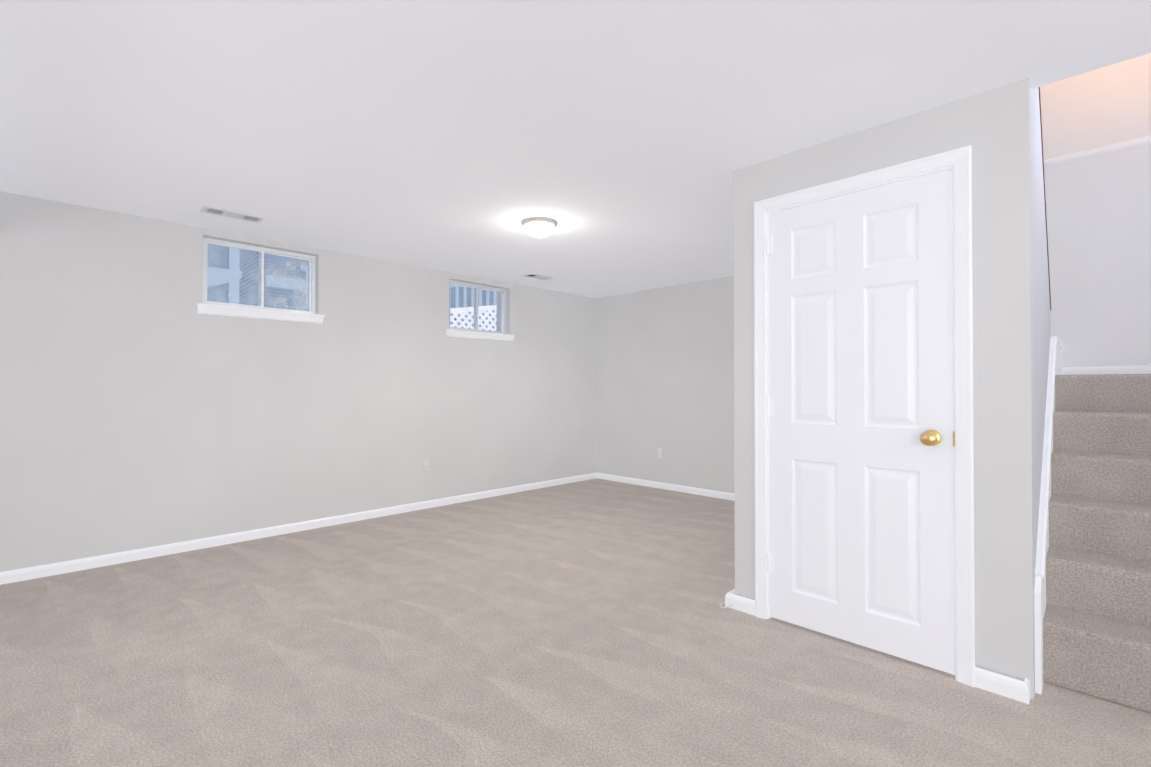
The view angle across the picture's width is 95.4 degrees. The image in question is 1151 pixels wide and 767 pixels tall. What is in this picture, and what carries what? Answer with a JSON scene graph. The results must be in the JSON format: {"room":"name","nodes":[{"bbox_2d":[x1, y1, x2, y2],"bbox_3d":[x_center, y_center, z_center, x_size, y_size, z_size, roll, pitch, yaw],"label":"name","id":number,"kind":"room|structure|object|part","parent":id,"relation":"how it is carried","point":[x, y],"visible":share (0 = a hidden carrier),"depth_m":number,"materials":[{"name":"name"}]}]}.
{"room":"finished basement","nodes":[
{"label":"finished basement","id":0,"kind":"room"},
{"bbox_2d":[0,191,596,571],"bbox_3d":[-2.652,0.032,3.958,0.250,2.300,8.520,-1,-1,45],"label":"wall","id":1,"kind":"structure","parent":0,"point":[143,404],"depth_m":3.89,"materials":[{"name":"grey paint"}]},
{"bbox_2d":[203,237,315,313],"bbox_3d":[-2.467,-0.816,4.113,0.064,0.498,0.786,-1,-1,45],"label":"window","id":2,"kind":"structure","parent":1,"relation":"in","point":[310,304],"depth_m":4.11,"materials":[{"name":"blue glass"}]},
{"bbox_2d":[196,303,324,323],"bbox_3d":[-2.410,-0.531,4.054,0.104,0.072,0.870,-1,-1,45],"label":"window sill","id":3,"kind":"structure","parent":1,"relation":"attached to","point":[220,310],"depth_m":3.99,"materials":[{"name":"white paint"}]},
{"bbox_2d":[0,473,595,584],"bbox_3d":[-2.559,1.144,3.856,0.015,0.072,8.022,-1,-1,45],"label":"baseboard","id":4,"kind":"structure","parent":1,"relation":"attached to","point":[23,574],"depth_m":3.93,"materials":[{"name":"white paint"}]},
{"bbox_2d":[423,457,429,469],"bbox_3d":[-1.424,0.762,5.000,0.008,0.115,0.070,-1,-1,45],"label":"electrical outlet","id":5,"kind":"object","parent":1,"relation":"attached to","point":[426,462],"visible":1,"depth_m":5.00,"materials":[{"name":"white plastic"}]},
{"bbox_2d":[449,280,505,333],"bbox_3d":[-1.051,-0.787,5.532,0.064,0.508,0.756,-1,-1,45],"label":"window","id":6,"kind":"structure","parent":1,"relation":"in","point":[476,287],"depth_m":5.55,"materials":[{"name":"blue glass"}]},
{"bbox_2d":[446,329,514,341],"bbox_3d":[-0.994,-0.498,5.473,0.104,0.072,0.840,-1,-1,45],"label":"window sill","id":7,"kind":"structure","parent":1,"relation":"attached to","point":[477,335],"depth_m":5.42,"materials":[{"name":"white paint"}]},
{"bbox_2d":[0,478,1150,766],"bbox_3d":[0.286,1.214,1.015,8.550,0.120,8.520,-1,-1,45],"label":"floor","id":8,"kind":"structure","parent":0,"point":[586,624],"depth_m":2.16,"materials":[{"name":"carpet"}]},
{"bbox_2d":[1034,336,1150,712],"bbox_3d":[2.507,0.073,2.865,2.021,2.198,2.348,-1,-1,44],"label":"stairs","id":9,"kind":"structure","parent":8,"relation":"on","point":[1092,601],"depth_m":2.21,"materials":[{"name":"carpet"}]},
{"bbox_2d":[0,0,1150,297],"bbox_3d":[0.286,-1.276,1.039,8.550,0.260,8.520,-1,-1,45],"label":"ceiling","id":10,"kind":"structure","parent":0,"point":[618,140],"depth_m":2.13,"materials":[{"name":"white paint"}]},
{"bbox_2d":[200,206,264,222],"bbox_3d":[-2.273,-1.119,3.477,0.150,0.007,0.340,-1,-1,45],"label":"ceiling vent","id":11,"kind":"object","parent":10,"relation":"in","point":[230,214],"visible":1,"depth_m":3.47,"materials":[{"name":"white metal"}]},
{"bbox_2d":[522,273,552,279],"bbox_3d":[-0.388,-1.101,5.410,0.150,0.007,0.300,-1,-1,45],"label":"ceiling vent","id":12,"kind":"object","parent":10,"relation":"in","point":[536,276],"visible":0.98,"depth_m":5.39,"materials":[{"name":"white metal"}]},
{"bbox_2d":[521,217,557,238],"bbox_3d":[-0.251,-1.064,3.649,0.256,0.114,0.256,-1,-1,45],"label":"ceiling light","id":13,"kind":"object","parent":10,"relation":"attached to","point":[539,227],"visible":0.98,"depth_m":3.58,"materials":[{"name":"white glass"}]},
{"bbox_2d":[734,163,757,599],"bbox_3d":[1.726,-1.272,3.599,0.120,4.900,2.415,-1,-1,44],"label":"wall","id":14,"kind":"structure","parent":0,"point":[745,178],"depth_m":2.73,"materials":[{"name":"grey paint"}]},
{"bbox_2d":[725,589,747,609],"bbox_3d":[1.634,1.142,3.592,0.015,0.072,2.388,-1,-1,45],"label":"baseboard","id":15,"kind":"structure","parent":14,"relation":"attached to","point":[732,599],"depth_m":2.72,"materials":[{"name":"white paint"}]},
{"bbox_2d":[596,53,1150,492],"bbox_3d":[3.206,-1.268,3.966,8.550,4.900,0.250,-1,-1,45],"label":"wall","id":16,"kind":"structure","parent":0,"point":[665,369],"depth_m":3.66,"materials":[{"name":"grey paint"}]},
{"bbox_2d":[658,448,662,458],"bbox_3d":[0.974,0.799,5.992,0.070,0.115,0.008,-1,-1,45],"label":"electrical outlet","id":17,"kind":"object","parent":16,"relation":"attached to","point":[660,452],"visible":1,"depth_m":5.99,"materials":[{"name":"white plastic"}]},
{"bbox_2d":[596,472,734,500],"bbox_3d":[1.395,1.160,5.565,3.139,0.072,0.015,-1,-1,45],"label":"baseboard","id":18,"kind":"structure","parent":16,"relation":"attached to","point":[692,490],"depth_m":5.89,"materials":[{"name":"white paint"}]},
{"bbox_2d":[1044,135,1150,374],"bbox_3d":[3.297,-0.808,3.682,2.025,1.538,0.022,-1,-1,45],"label":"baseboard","id":19,"kind":"structure","parent":16,"relation":"attached to","point":[1147,139],"depth_m":3.47,"materials":[{"name":"white paint"}]},
{"bbox_2d":[758,90,993,671],"bbox_3d":[1.294,0.017,2.397,0.930,2.300,0.110,-1,-1,44],"label":"wall","id":20,"kind":"structure","parent":0,"point":[963,122],"depth_m":2.06,"materials":[{"name":"grey paint"}]},
{"bbox_2d":[766,169,954,674],"bbox_3d":[1.216,0.151,2.330,0.789,2.004,0.107,-1,-1,45],"label":"door","id":21,"kind":"structure","parent":20,"relation":"in","point":[861,501],"depth_m":2.30,"materials":[{"name":"white paint"}]},
{"bbox_3d":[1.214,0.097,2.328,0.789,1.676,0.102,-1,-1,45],"label":"door hardware","id":22,"kind":"part","parent":21,"relation":"part of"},
{"bbox_2d":[754,145,974,686],"bbox_3d":[1.258,0.124,2.372,0.885,2.086,0.128,-1,-1,45],"label":"door frame","id":23,"kind":"structure","parent":20,"relation":"attached to","point":[959,160],"depth_m":2.06,"materials":[{"name":"white paint"}]},
{"bbox_2d":[990,78,1050,699],"bbox_3d":[2.481,-0.299,2.849,0.136,2.940,2.415,-1,-1,44],"label":"wall","id":24,"kind":"structure","parent":0,"point":[998,129],"depth_m":1.99,"materials":[{"name":"grey paint"}]},
{"bbox_2d":[1039,87,1050,310],"bbox_3d":[2.206,-1.101,2.558,0.116,1.370,1.272,-1,-1,44],"label":"handrail","id":25,"kind":"object","parent":24,"relation":"on","point":[1044,195],"visible":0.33,"depth_m":2.61,"materials":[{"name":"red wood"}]},
{"label":"outside","id":26,"kind":"structure","parent":0,"visible":0},
{"bbox_2d":[207,244,449,326],"bbox_3d":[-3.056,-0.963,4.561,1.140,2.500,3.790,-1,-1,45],"label":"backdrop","id":27,"kind":"structure","parent":26,"point":[232,283],"depth_m":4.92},
{"bbox_2d":[227,247,496,330],"bbox_3d":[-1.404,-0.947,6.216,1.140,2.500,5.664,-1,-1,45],"label":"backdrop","id":28,"kind":"structure","parent":26,"point":[463,297],"depth_m":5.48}
]}

